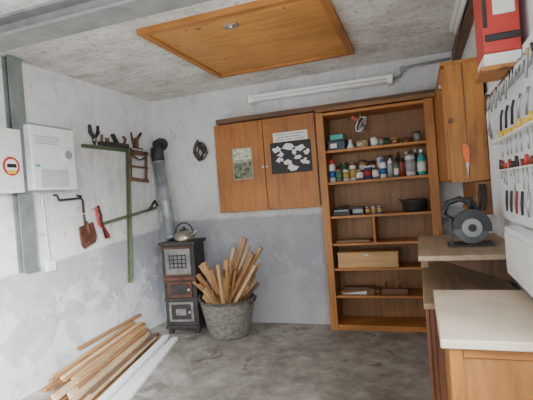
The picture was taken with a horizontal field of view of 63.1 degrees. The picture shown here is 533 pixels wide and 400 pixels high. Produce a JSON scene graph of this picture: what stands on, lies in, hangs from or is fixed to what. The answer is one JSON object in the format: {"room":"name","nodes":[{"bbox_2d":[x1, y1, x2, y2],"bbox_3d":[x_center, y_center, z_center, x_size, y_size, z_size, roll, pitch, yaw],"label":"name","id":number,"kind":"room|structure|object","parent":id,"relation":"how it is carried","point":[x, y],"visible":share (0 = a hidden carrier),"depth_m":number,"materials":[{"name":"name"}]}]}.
{"room":"woodworking shop","nodes":[
{"label":"woodworking shop","id":0,"kind":"room"},
{"bbox_2d":[0,56,166,399],"bbox_3d":[-1.973,0.202,2.451,0.200,2.300,5.250,-4,1,19],"label":"wall","id":1,"kind":"structure","parent":0,"point":[45,316],"depth_m":3.48,"materials":[{"name":"paint"}]},
{"bbox_2d":[0,127,24,193],"bbox_3d":[-1.717,-0.249,2.765,0.133,0.415,0.283,-4,1,19],"label":"meter box","id":2,"kind":"object","parent":1,"relation":"attached to","point":[11,165],"visible":1,"depth_m":2.79,"materials":[{"name":"white plastic"}]},
{"bbox_2d":[1,54,38,272],"bbox_3d":[-1.685,-0.241,2.965,0.060,1.470,0.110,-4,1,19],"label":"steel post","id":3,"kind":"object","parent":1,"relation":"attached to","point":[12,74],"visible":0.76,"depth_m":2.94,"materials":[{"name":"grey metal"}]},
{"bbox_2d":[41,191,55,271],"bbox_3d":[-1.596,0.224,3.159,0.036,0.586,0.086,-4,1,19],"label":"power cord","id":4,"kind":"object","parent":1,"relation":"attached to","point":[50,265],"visible":1,"depth_m":3.15,"materials":[{"name":"white paint"}]},
{"bbox_2d":[23,122,76,190],"bbox_3d":[-1.575,-0.304,3.154,0.150,0.465,0.395,-4,1,19],"label":"heater","id":5,"kind":"object","parent":1,"relation":"attached to","point":[49,150],"visible":0.99,"depth_m":3.09,"materials":[{"name":"white plastic"}]},
{"bbox_2d":[53,194,84,212],"bbox_3d":[-1.531,0.030,3.376,0.038,0.158,0.277,-4,1,19],"label":"bracket","id":6,"kind":"object","parent":1,"relation":"attached to","point":[56,195],"visible":1,"depth_m":3.43,"materials":[{"name":"metal"}]},
{"bbox_2d":[79,214,96,248],"bbox_3d":[-1.448,0.252,3.530,0.024,0.280,0.190,-4,1,19],"label":"shovel","id":7,"kind":"object","parent":6,"relation":"hanging from","point":[88,236],"visible":1,"depth_m":3.51,"materials":[{"name":"metal"}]},
{"bbox_2d":[81,144,132,282],"bbox_3d":[-1.352,0.151,3.848,0.044,1.244,0.620,-4,1,19],"label":"rack","id":8,"kind":"object","parent":1,"relation":"attached to","point":[128,182],"visible":0.87,"depth_m":4.04,"materials":[{"name":"green metal"}]},
{"bbox_2d":[88,124,99,144],"bbox_3d":[-1.456,-0.549,3.668,0.040,0.166,0.125,-4,1,19],"label":"pliers","id":9,"kind":"object","parent":8,"relation":"on","point":[94,137],"visible":1,"depth_m":3.65,"materials":[{"name":"black metal"}]},
{"bbox_2d":[98,134,105,145],"bbox_3d":[-1.421,-0.520,3.747,0.036,0.092,0.070,-4,1,19],"label":"hammer","id":10,"kind":"object","parent":8,"relation":"on","point":[101,142],"visible":1,"depth_m":3.73,"materials":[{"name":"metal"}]},
{"bbox_2d":[104,134,128,148],"bbox_3d":[-1.360,-0.535,3.932,0.050,0.122,0.300,-4,1,19],"label":"plane","id":11,"kind":"object","parent":8,"relation":"on","point":[115,143],"visible":0.98,"depth_m":3.90,"materials":[{"name":"wood"}]},
{"bbox_2d":[130,148,146,160],"bbox_3d":[-1.224,-0.434,4.168,0.020,0.117,0.244,-4,1,19],"label":"saw","id":12,"kind":"object","parent":8,"relation":"hanging from","point":[131,149],"visible":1,"depth_m":4.15,"materials":[{"name":"metal"}]},
{"bbox_2d":[129,151,148,182],"bbox_3d":[-1.230,-0.318,4.199,0.028,0.304,0.305,-4,1,19],"label":"wooden frame","id":13,"kind":"object","parent":8,"relation":"attached to","point":[146,180],"visible":0.94,"depth_m":4.16,"materials":[{"name":"brown wood"}]},
{"bbox_2d":[103,200,158,224],"bbox_3d":[-1.270,0.109,4.051,0.071,0.195,0.884,-4,1,19],"label":"rail","id":14,"kind":"object","parent":1,"relation":"attached to","point":[151,208],"visible":0.91,"depth_m":4.08,"materials":[{"name":"green metal"}]},
{"bbox_2d":[91,205,109,238],"bbox_3d":[-1.399,0.188,3.660,0.076,0.288,0.149,-4,1,19],"label":"pruning shears","id":15,"kind":"object","parent":14,"relation":"hanging from","point":[97,209],"visible":1,"depth_m":3.62,"materials":[{"name":"red paint"}]},
{"bbox_2d":[130,132,142,151],"bbox_3d":[-1.265,-0.569,4.226,0.056,0.196,0.171,-4,1,19],"label":"clamp","id":16,"kind":"object","parent":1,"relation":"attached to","point":[135,142],"visible":0.81,"depth_m":4.19,"materials":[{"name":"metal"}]},
{"bbox_2d":[21,321,431,399],"bbox_3d":[-0.384,1.315,1.935,3.380,0.150,5.250,-4,1,19],"label":"floor","id":17,"kind":"structure","parent":0,"point":[274,361],"depth_m":3.08,"materials":[{"name":"concrete"}]},
{"bbox_2d":[41,313,177,399],"bbox_3d":[-1.154,1.180,3.210,0.634,0.209,1.766,-4,1,4],"label":"pile","id":18,"kind":"object","parent":17,"relation":"on","point":[117,367],"visible":1,"depth_m":3.16,"materials":[{"name":"brown wood"}]},
{"bbox_2d":[158,237,206,333],"bbox_3d":[-0.779,0.817,4.165,0.360,0.860,0.350,-4,1,11],"label":"stove","id":19,"kind":"object","parent":17,"relation":"on","point":[181,261],"visible":0.97,"depth_m":4.03,"materials":[{"name":"black metal"}]},
{"bbox_2d":[151,138,175,240],"bbox_3d":[-1.024,-0.119,4.379,0.266,1.048,0.255,-4,1,19],"label":"pipe","id":20,"kind":"object","parent":19,"relation":"on","point":[160,144],"visible":0.94,"depth_m":4.33,"materials":[{"name":"metal"}]},
{"bbox_2d":[174,222,197,241],"bbox_3d":[-0.769,0.296,4.101,0.215,0.177,0.195,-5,1,-20],"label":"kettle","id":21,"kind":"object","parent":19,"relation":"on","point":[183,235],"visible":1,"depth_m":4.04,"materials":[{"name":"metal"}]},
{"bbox_2d":[198,293,256,340],"bbox_3d":[-0.344,1.037,3.941,0.508,0.360,0.508,-5,1,-26],"label":"woven basket","id":22,"kind":"object","parent":17,"relation":"on","point":[230,321],"visible":0.89,"depth_m":3.76,"materials":[{"name":"grey wicker"}]},
{"bbox_2d":[192,237,262,303],"bbox_3d":[-0.313,0.748,3.930,0.678,0.827,0.409,-4,1,19],"label":"firewood","id":23,"kind":"object","parent":22,"relation":"in","point":[237,285],"visible":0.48,"depth_m":3.80,"materials":[{"name":"brown wood"}]},
{"bbox_2d":[315,97,442,331],"bbox_3d":[1.007,0.156,3.811,0.970,1.915,0.312,-4,1,19],"label":"shelf unit","id":24,"kind":"object","parent":17,"relation":"on","point":[394,227],"visible":0.73,"depth_m":3.88,"materials":[{"name":"brown wood"}]},
{"bbox_2d":[329,160,335,181],"bbox_3d":[0.589,-0.258,3.885,0.058,0.200,0.058,-4,1,19],"label":"spray can","id":25,"kind":"object","parent":24,"relation":"on","point":[332,173],"visible":0.93,"depth_m":3.86,"materials":[{"name":"white metal"}]},
{"bbox_2d":[327,134,347,150],"bbox_3d":[0.643,-0.513,3.909,0.160,0.139,0.192,-4,1,19],"label":"box","id":26,"kind":"object","parent":24,"relation":"on","point":[337,141],"visible":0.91,"depth_m":3.83,"materials":[{"name":"blue cardboard"}]},
{"bbox_2d":[336,168,341,181],"bbox_3d":[0.646,-0.220,3.858,0.054,0.116,0.054,-4,1,19],"label":"jam jar","id":27,"kind":"object","parent":24,"relation":"on","point":[338,171],"visible":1,"depth_m":3.84,"materials":[{"name":"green glass"}]},
{"bbox_2d":[333,205,351,215],"bbox_3d":[0.682,0.092,3.897,0.150,0.087,0.140,-4,1,19],"label":"tray","id":28,"kind":"object","parent":24,"relation":"on","point":[339,211],"visible":0.95,"depth_m":3.85,"materials":[{"name":"black metal"}]},
{"bbox_2d":[340,162,346,180],"bbox_3d":[0.709,-0.256,3.970,0.062,0.176,0.062,-4,1,19],"label":"tin","id":29,"kind":"object","parent":24,"relation":"on","point":[343,165],"visible":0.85,"depth_m":3.94,"materials":[{"name":"metal"}]},
{"bbox_2d":[342,169,349,180],"bbox_3d":[0.707,-0.220,3.851,0.062,0.106,0.062,-4,1,19],"label":"tin","id":30,"kind":"object","parent":24,"relation":"on","point":[346,175],"visible":0.97,"depth_m":3.83,"materials":[{"name":"metal"}]},
{"bbox_2d":[347,140,354,148],"bbox_3d":[0.738,-0.489,3.813,0.070,0.080,0.070,-4,1,19],"label":"funnel","id":31,"kind":"object","parent":24,"relation":"on","point":[350,145],"visible":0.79,"depth_m":3.80,"materials":[{"name":"white paint"}]},
{"bbox_2d":[348,162,356,180],"bbox_3d":[0.785,-0.257,3.943,0.072,0.166,0.072,-4,1,19],"label":"tin","id":32,"kind":"object","parent":24,"relation":"on","point":[352,163],"visible":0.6,"depth_m":3.92,"materials":[{"name":"metal"}]},
{"bbox_2d":[349,165,355,180],"bbox_3d":[0.765,-0.239,3.840,0.054,0.136,0.054,-4,1,19],"label":"tin","id":33,"kind":"object","parent":24,"relation":"on","point":[352,167],"visible":0.99,"depth_m":3.82,"materials":[{"name":"yellow metal"}]},
{"bbox_2d":[337,238,371,242],"bbox_3d":[0.788,0.361,3.901,0.290,0.014,0.160,-4,1,19],"label":"stack","id":34,"kind":"object","parent":24,"relation":"on","point":[352,239],"visible":1,"depth_m":3.86,"materials":[{"name":"brown wood"}]},
{"bbox_2d":[352,206,364,214],"bbox_3d":[0.812,0.091,3.829,0.100,0.070,0.101,-4,1,19],"label":"box","id":35,"kind":"object","parent":24,"relation":"on","point":[356,210],"visible":1,"depth_m":3.78,"materials":[{"name":"cardboard"}]},
{"bbox_2d":[342,289,374,294],"bbox_3d":[0.803,0.804,3.806,0.280,0.048,0.020,-4,1,19],"label":"saw","id":36,"kind":"object","parent":24,"relation":"on","point":[368,291],"visible":1,"depth_m":3.78,"materials":[{"name":"metal"}]},
{"bbox_2d":[351,112,367,131],"bbox_3d":[0.804,-0.672,3.744,0.137,0.171,0.066,-4,1,19],"label":"hose","id":37,"kind":"object","parent":24,"relation":"hanging from","point":[360,127],"visible":1,"depth_m":3.73,"materials":[{"name":"grey plastic"}]},
{"bbox_2d":[356,169,363,179],"bbox_3d":[0.820,-0.220,3.809,0.066,0.091,0.066,-4,1,19],"label":"tin","id":38,"kind":"object","parent":24,"relation":"on","point":[359,173],"visible":0.98,"depth_m":3.78,"materials":[{"name":"metal"}]},
{"bbox_2d":[341,285,380,292],"bbox_3d":[0.855,0.802,3.926,0.340,0.044,0.140,-4,1,19],"label":"plank offcuts","id":39,"kind":"object","parent":24,"relation":"on","point":[347,288],"visible":0.93,"depth_m":3.90,"materials":[{"name":"brown wood"}]},
{"bbox_2d":[358,160,366,179],"bbox_3d":[0.869,-0.268,3.913,0.072,0.176,0.072,-4,1,19],"label":"tin","id":40,"kind":"object","parent":24,"relation":"on","point":[362,163],"visible":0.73,"depth_m":3.88,"materials":[{"name":"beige metal"}]},
{"bbox_2d":[356,140,368,147],"bbox_3d":[0.861,-0.494,3.876,0.100,0.069,0.101,-4,1,19],"label":"tin","id":41,"kind":"object","parent":24,"relation":"on","point":[358,143],"visible":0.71,"depth_m":3.84,"materials":[{"name":"metal"}]},
{"bbox_2d":[362,140,366,146],"bbox_3d":[0.850,-0.485,3.753,0.041,0.056,0.041,-4,1,19],"label":"tin","id":42,"kind":"object","parent":24,"relation":"on","point":[364,143],"visible":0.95,"depth_m":3.74,"materials":[{"name":"metal"}]},
{"bbox_2d":[364,166,371,179],"bbox_3d":[0.888,-0.238,3.795,0.070,0.116,0.070,-4,1,19],"label":"tin","id":43,"kind":"object","parent":24,"relation":"on","point":[367,169],"visible":0.94,"depth_m":3.77,"materials":[{"name":"red metal"}]},
{"bbox_2d":[365,206,370,213],"bbox_3d":[0.879,0.089,3.764,0.043,0.066,0.043,-4,1,19],"label":"tin","id":44,"kind":"object","parent":24,"relation":"on","point":[367,208],"visible":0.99,"depth_m":3.75,"materials":[{"name":"metal"}]},
{"bbox_2d":[337,248,399,267],"bbox_3d":[0.903,0.513,3.835,0.520,0.136,0.213,-4,1,19],"label":"toolbox","id":45,"kind":"object","parent":24,"relation":"on","point":[378,257],"visible":1,"depth_m":3.75,"materials":[{"name":"brown wood"}]},
{"bbox_2d":[368,160,374,178],"bbox_3d":[0.945,-0.268,3.887,0.062,0.166,0.062,-4,1,19],"label":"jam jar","id":46,"kind":"object","parent":24,"relation":"on","point":[370,163],"visible":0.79,"depth_m":3.86,"materials":[{"name":"white glass"}]},
{"bbox_2d":[371,206,376,213],"bbox_3d":[0.927,0.086,3.747,0.043,0.066,0.043,-4,1,19],"label":"tin","id":47,"kind":"object","parent":24,"relation":"on","point":[373,208],"visible":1,"depth_m":3.73,"materials":[{"name":"yellow metal"}]},
{"bbox_2d":[370,136,378,145],"bbox_3d":[0.934,-0.504,3.755,0.072,0.081,0.072,-4,1,19],"label":"tin","id":48,"kind":"object","parent":24,"relation":"on","point":[374,141],"visible":0.94,"depth_m":3.73,"materials":[{"name":"metal"}]},
{"bbox_2d":[372,167,378,178],"bbox_3d":[0.946,-0.232,3.761,0.058,0.096,0.058,-4,1,19],"label":"jam jar","id":49,"kind":"object","parent":24,"relation":"on","point":[375,171],"visible":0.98,"depth_m":3.74,"materials":[{"name":"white glass"}]},
{"bbox_2d":[377,206,381,213],"bbox_3d":[0.974,0.082,3.731,0.043,0.066,0.043,-4,1,19],"label":"tin","id":50,"kind":"object","parent":24,"relation":"on","point":[379,208],"visible":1,"depth_m":3.71,"materials":[{"name":"yellow metal"}]},
{"bbox_2d":[376,156,384,177],"bbox_3d":[1.019,-0.289,3.860,0.072,0.196,0.072,-4,1,19],"label":"tin","id":51,"kind":"object","parent":24,"relation":"on","point":[379,157],"visible":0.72,"depth_m":3.83,"materials":[{"name":"metal"}]},
{"bbox_2d":[378,137,383,144],"bbox_3d":[0.981,-0.500,3.707,0.045,0.066,0.045,-4,1,19],"label":"jam jar","id":52,"kind":"object","parent":24,"relation":"on","point":[381,139],"visible":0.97,"depth_m":3.69,"materials":[{"name":"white glass"}]},
{"bbox_2d":[379,158,386,177],"bbox_3d":[1.004,-0.273,3.739,0.058,0.170,0.058,-4,1,19],"label":"spray can","id":53,"kind":"object","parent":24,"relation":"on","point":[383,171],"visible":0.98,"depth_m":3.72,"materials":[{"name":"white metal"}]},
{"bbox_2d":[384,138,389,144],"bbox_3d":[1.039,-0.505,3.782,0.066,0.066,0.066,-4,1,19],"label":"tin","id":54,"kind":"object","parent":24,"relation":"on","point":[386,140],"visible":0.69,"depth_m":3.75,"materials":[{"name":"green metal"}]},
{"bbox_2d":[387,155,393,174],"bbox_3d":[1.101,-0.297,3.853,0.062,0.200,0.062,-4,1,19],"label":"bottle","id":55,"kind":"object","parent":24,"relation":"on","point":[389,156],"visible":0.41,"depth_m":3.84,"materials":[{"name":"white paint"}]},
{"bbox_2d":[387,160,393,177],"bbox_3d":[1.061,-0.267,3.719,0.048,0.150,0.048,-4,1,19],"label":"spray can","id":56,"kind":"object","parent":24,"relation":"on","point":[389,165],"visible":0.94,"depth_m":3.70,"materials":[{"name":"grey metal"}]},
{"bbox_2d":[390,137,398,143],"bbox_3d":[1.095,-0.503,3.699,0.072,0.056,0.072,-4,1,19],"label":"tin","id":57,"kind":"object","parent":24,"relation":"on","point":[394,140],"visible":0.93,"depth_m":3.67,"materials":[{"name":"metal"}]},
{"bbox_2d":[381,278,408,294],"bbox_3d":[1.101,0.742,3.731,0.220,0.131,0.060,-4,1,19],"label":"plane","id":58,"kind":"object","parent":24,"relation":"on","point":[385,290],"visible":1,"depth_m":3.71,"materials":[{"name":"brown wood"}]},
{"bbox_2d":[394,159,399,176],"bbox_3d":[1.108,-0.271,3.703,0.045,0.150,0.045,-4,1,19],"label":"bottle","id":59,"kind":"object","parent":24,"relation":"on","point":[396,166],"visible":0.98,"depth_m":3.69,"materials":[{"name":"green plastic"}]},
{"bbox_2d":[396,152,399,172],"bbox_3d":[1.166,-0.311,3.829,0.066,0.220,0.066,-4,1,19],"label":"bottle","id":60,"kind":"object","parent":24,"relation":"on","point":[397,153],"visible":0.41,"depth_m":3.81,"materials":[{"name":"black glass"}]},
{"bbox_2d":[399,158,404,176],"bbox_3d":[1.150,-0.279,3.688,0.040,0.160,0.040,-4,1,19],"label":"spray can","id":61,"kind":"object","parent":24,"relation":"on","point":[401,163],"visible":0.98,"depth_m":3.67,"materials":[{"name":"red metal"}]},
{"bbox_2d":[403,151,407,175],"bbox_3d":[1.232,-0.316,3.806,0.062,0.220,0.062,-4,1,19],"label":"bottle","id":62,"kind":"object","parent":24,"relation":"on","point":[406,152],"visible":0.35,"depth_m":3.79,"materials":[{"name":"white plastic"}]},
{"bbox_2d":[402,137,412,142],"bbox_3d":[1.193,-0.503,3.675,0.090,0.040,0.090,-4,1,19],"label":"tape roll","id":63,"kind":"object","parent":24,"relation":"on","point":[411,138],"visible":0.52,"depth_m":3.64,"materials":[{"name":"brown plastic"}]},
{"bbox_2d":[404,154,415,175],"bbox_3d":[1.222,-0.295,3.683,0.086,0.181,0.086,-4,1,19],"label":"can","id":64,"kind":"object","parent":24,"relation":"on","point":[410,164],"visible":0.98,"depth_m":3.65,"materials":[{"name":"white paint"}]},
{"bbox_2d":[399,198,426,211],"bbox_3d":[1.263,0.035,3.702,0.208,0.116,0.208,-5,1,-33],"label":"pot","id":65,"kind":"object","parent":24,"relation":"on","point":[409,205],"visible":1,"depth_m":3.62,"materials":[{"name":"black metal"}]},
{"bbox_2d":[414,149,417,174],"bbox_3d":[1.302,-0.326,3.781,0.054,0.230,0.054,-4,1,19],"label":"bottle","id":66,"kind":"object","parent":24,"relation":"on","point":[416,155],"visible":0.38,"depth_m":3.76,"materials":[{"name":"black plastic"}]},
{"bbox_2d":[413,131,420,140],"bbox_3d":[1.263,-0.531,3.639,0.058,0.086,0.058,-4,1,19],"label":"jam jar","id":67,"kind":"object","parent":24,"relation":"on","point":[417,136],"visible":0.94,"depth_m":3.61,"materials":[{"name":"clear glass"}]},
{"bbox_2d":[417,149,426,174],"bbox_3d":[1.297,-0.317,3.629,0.070,0.215,0.070,-4,1,19],"label":"bottle","id":68,"kind":"object","parent":24,"relation":"on","point":[421,160],"visible":0.98,"depth_m":3.60,"materials":[{"name":"teal plastic"}]},
{"bbox_2d":[422,261,515,399],"bbox_3d":[1.054,0.755,2.299,0.380,0.742,1.275,-4,1,19],"label":"work table","id":69,"kind":"object","parent":17,"relation":"on","point":[439,275],"visible":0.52,"depth_m":1.96,"materials":[{"name":"brown wood"}]},
{"bbox_2d":[433,290,532,399],"bbox_3d":[0.751,0.758,1.411,0.320,0.800,0.590,-4,1,19],"label":"base cabinet","id":70,"kind":"object","parent":17,"relation":"on","point":[486,336],"visible":1,"depth_m":1.19,"materials":[{"name":"brown wood"}]},
{"bbox_2d":[0,0,455,101],"bbox_3d":[-0.570,-1.127,1.911,3.380,0.150,5.250,-4,1,19],"label":"ceiling","id":71,"kind":"structure","parent":0,"point":[114,57],"depth_m":3.12,"materials":[{"name":"grey concrete"}]},
{"bbox_2d":[0,0,210,51],"bbox_3d":[-0.497,-1.004,2.091,2.980,0.110,0.170,-4,1,19],"label":"ceiling beam","id":72,"kind":"structure","parent":71,"relation":"attached to","point":[54,19],"depth_m":2.25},
{"bbox_2d":[136,0,354,77],"bbox_3d":[-0.054,-1.080,2.999,1.160,0.045,1.160,-4,1,19],"label":"ceiling hatch","id":73,"kind":"object","parent":71,"relation":"in","point":[259,35],"depth_m":2.85,"materials":[{"name":"brown wood"}]},
{"bbox_2d":[450,0,466,34],"bbox_3d":[1.148,-1.148,2.549,0.070,0.076,0.891,-4,1,19],"label":"ceiling lamp","id":74,"kind":"object","parent":71,"relation":"attached to","point":[459,8],"depth_m":2.67,"materials":[{"name":"white plastic"}]},
{"bbox_2d":[151,51,464,323],"bbox_3d":[0.333,0.009,4.234,2.980,2.300,0.350,-4,1,19],"label":"wall","id":75,"kind":"structure","parent":0,"point":[291,276],"depth_m":4.17,"materials":[{"name":"paint"}]},
{"bbox_2d":[193,140,207,160],"bbox_3d":[-0.659,-0.500,4.345,0.167,0.228,0.057,-4,1,19],"label":"cable coil","id":76,"kind":"object","parent":75,"relation":"hanging from","point":[201,147],"visible":1,"depth_m":4.33,"materials":[{"name":"black rubber"}]},
{"bbox_2d":[214,113,320,212],"bbox_3d":[-0.006,-0.332,4.111,1.000,0.855,0.079,-4,1,19],"label":"upper cabinet","id":77,"kind":"object","parent":75,"relation":"attached to","point":[265,191],"visible":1,"depth_m":4.10,"materials":[{"name":"brown wood"}]},
{"bbox_2d":[232,147,252,179],"bbox_3d":[-0.229,-0.348,4.160,0.200,0.300,0.004,-4,1,19],"label":"poster","id":78,"kind":"object","parent":77,"relation":"attached to","point":[242,157],"visible":1,"depth_m":4.16,"materials":[{"name":"green paper"}]},
{"bbox_2d":[270,129,312,174],"bbox_3d":[0.223,-0.441,3.999,0.390,0.380,0.004,-4,1,19],"label":"poster","id":79,"kind":"object","parent":77,"relation":"attached to","point":[291,156],"visible":1,"depth_m":4.00,"materials":[{"name":"paper"}]},
{"bbox_2d":[248,74,392,104],"bbox_3d":[0.458,-0.981,3.888,1.300,0.088,0.129,-4,1,19],"label":"lamp","id":80,"kind":"object","parent":75,"relation":"attached to","point":[385,79],"visible":1,"depth_m":3.83,"materials":[{"name":"white plastic"}]},
{"bbox_2d":[216,89,434,124],"bbox_3d":[0.453,-0.808,3.885,2.030,0.080,0.169,-4,1,19],"label":"trim","id":81,"kind":"structure","parent":75,"relation":"attached to","point":[418,95],"depth_m":3.77,"materials":[{"name":"brown wood"}]},
{"bbox_2d":[393,57,449,79],"bbox_3d":[1.300,-1.099,3.652,0.464,0.117,0.030,-4,1,19],"label":"cable conduit","id":82,"kind":"object","parent":75,"relation":"attached to","point":[402,68],"visible":0.96,"depth_m":3.65,"materials":[{"name":"grey plastic"}]},
{"bbox_2d":[461,0,532,298],"bbox_3d":[1.019,-0.014,1.395,0.200,2.300,5.250,-4,1,19],"label":"wall","id":83,"kind":"structure","parent":0,"point":[499,223],"depth_m":2.24,"materials":[{"name":"paint"}]},
{"bbox_2d":[433,57,489,182],"bbox_3d":[1.310,-0.466,3.004,0.230,0.685,1.250,-4,1,19],"label":"upper cabinet","id":84,"kind":"object","parent":83,"relation":"attached to","point":[459,105],"visible":0.94,"depth_m":2.44,"materials":[{"name":"brown wood"}]},
{"bbox_2d":[462,144,469,176],"bbox_3d":[1.121,-0.219,2.426,0.035,0.188,0.028,-4,1,19],"label":"knife","id":85,"kind":"object","parent":84,"relation":"attached to","point":[466,152],"visible":1,"depth_m":2.42,"materials":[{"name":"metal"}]},
{"bbox_2d":[452,0,473,60],"bbox_3d":[1.228,-1.151,2.627,0.060,0.085,1.990,-4,1,19],"label":"trim","id":86,"kind":"structure","parent":83,"relation":"attached to","point":[461,37],"depth_m":2.90,"materials":[{"name":"brown wood"}]},
{"bbox_2d":[418,233,518,283],"bbox_3d":[0.998,0.294,2.208,0.418,0.151,0.810,-4,1,19],"label":"shelf","id":87,"kind":"object","parent":83,"relation":"attached to","point":[490,260],"visible":0.78,"depth_m":1.91,"materials":[{"name":"brown wood"}]},
{"bbox_2d":[440,196,494,246],"bbox_3d":[0.981,0.098,2.146,0.226,0.241,0.195,-4,1,19],"label":"saw","id":88,"kind":"object","parent":87,"relation":"on","point":[471,226],"visible":1,"depth_m":2.08,"materials":[{"name":"grey plastic"}]},
{"bbox_2d":[463,181,492,214],"bbox_3d":[1.324,-0.023,2.729,0.108,0.185,0.730,-4,1,19],"label":"board","id":89,"kind":"object","parent":83,"relation":"attached to","point":[470,189],"visible":0.48,"depth_m":2.40,"materials":[{"name":"brown wood"}]},
{"bbox_2d":[478,184,486,210],"bbox_3d":[1.176,-0.011,2.361,0.051,0.152,0.040,-5,1,-37],"label":"sheet metal snips","id":90,"kind":"object","parent":89,"relation":"attached to","point":[479,185],"visible":0.89,"depth_m":2.36,"materials":[{"name":"metal"}]},
{"bbox_2d":[486,32,532,228],"bbox_3d":[0.918,-0.217,1.582,0.084,0.645,1.650,-4,1,19],"label":"board","id":91,"kind":"object","parent":83,"relation":"attached to","point":[519,84],"visible":0.67,"depth_m":1.74,"materials":[{"name":"white paint"}]},
{"bbox_2d":[484,94,493,138],"bbox_3d":[1.060,-0.397,2.065,0.025,0.217,0.108,-4,1,19],"label":"sickle","id":92,"kind":"object","parent":91,"relation":"attached to","point":[489,129],"visible":0.87,"depth_m":2.08,"materials":[{"name":"metal"}]},
{"bbox_2d":[473,0,521,83],"bbox_3d":[0.842,-0.684,1.613,0.133,0.442,0.210,-4,1,19],"label":"tool case","id":93,"kind":"object","parent":91,"relation":"attached to","point":[497,22],"visible":0.84,"depth_m":1.53,"materials":[{"name":"paint"}]},
{"bbox_2d":[486,42,532,217],"bbox_3d":[0.919,-0.203,1.606,0.047,0.528,0.900,-4,1,19],"label":"tools","id":94,"kind":"object","parent":91,"relation":"attached to","point":[503,85],"visible":0.94,"depth_m":1.57,"materials":[{"name":"metal"}]},
{"bbox_2d":[504,225,532,296],"bbox_3d":[0.901,0.210,1.444,0.084,0.190,0.650,-4,1,19],"label":"storage box","id":95,"kind":"object","parent":83,"relation":"attached to","point":[518,239],"visible":0.91,"depth_m":1.51,"materials":[{"name":"plastic"}]}
]}

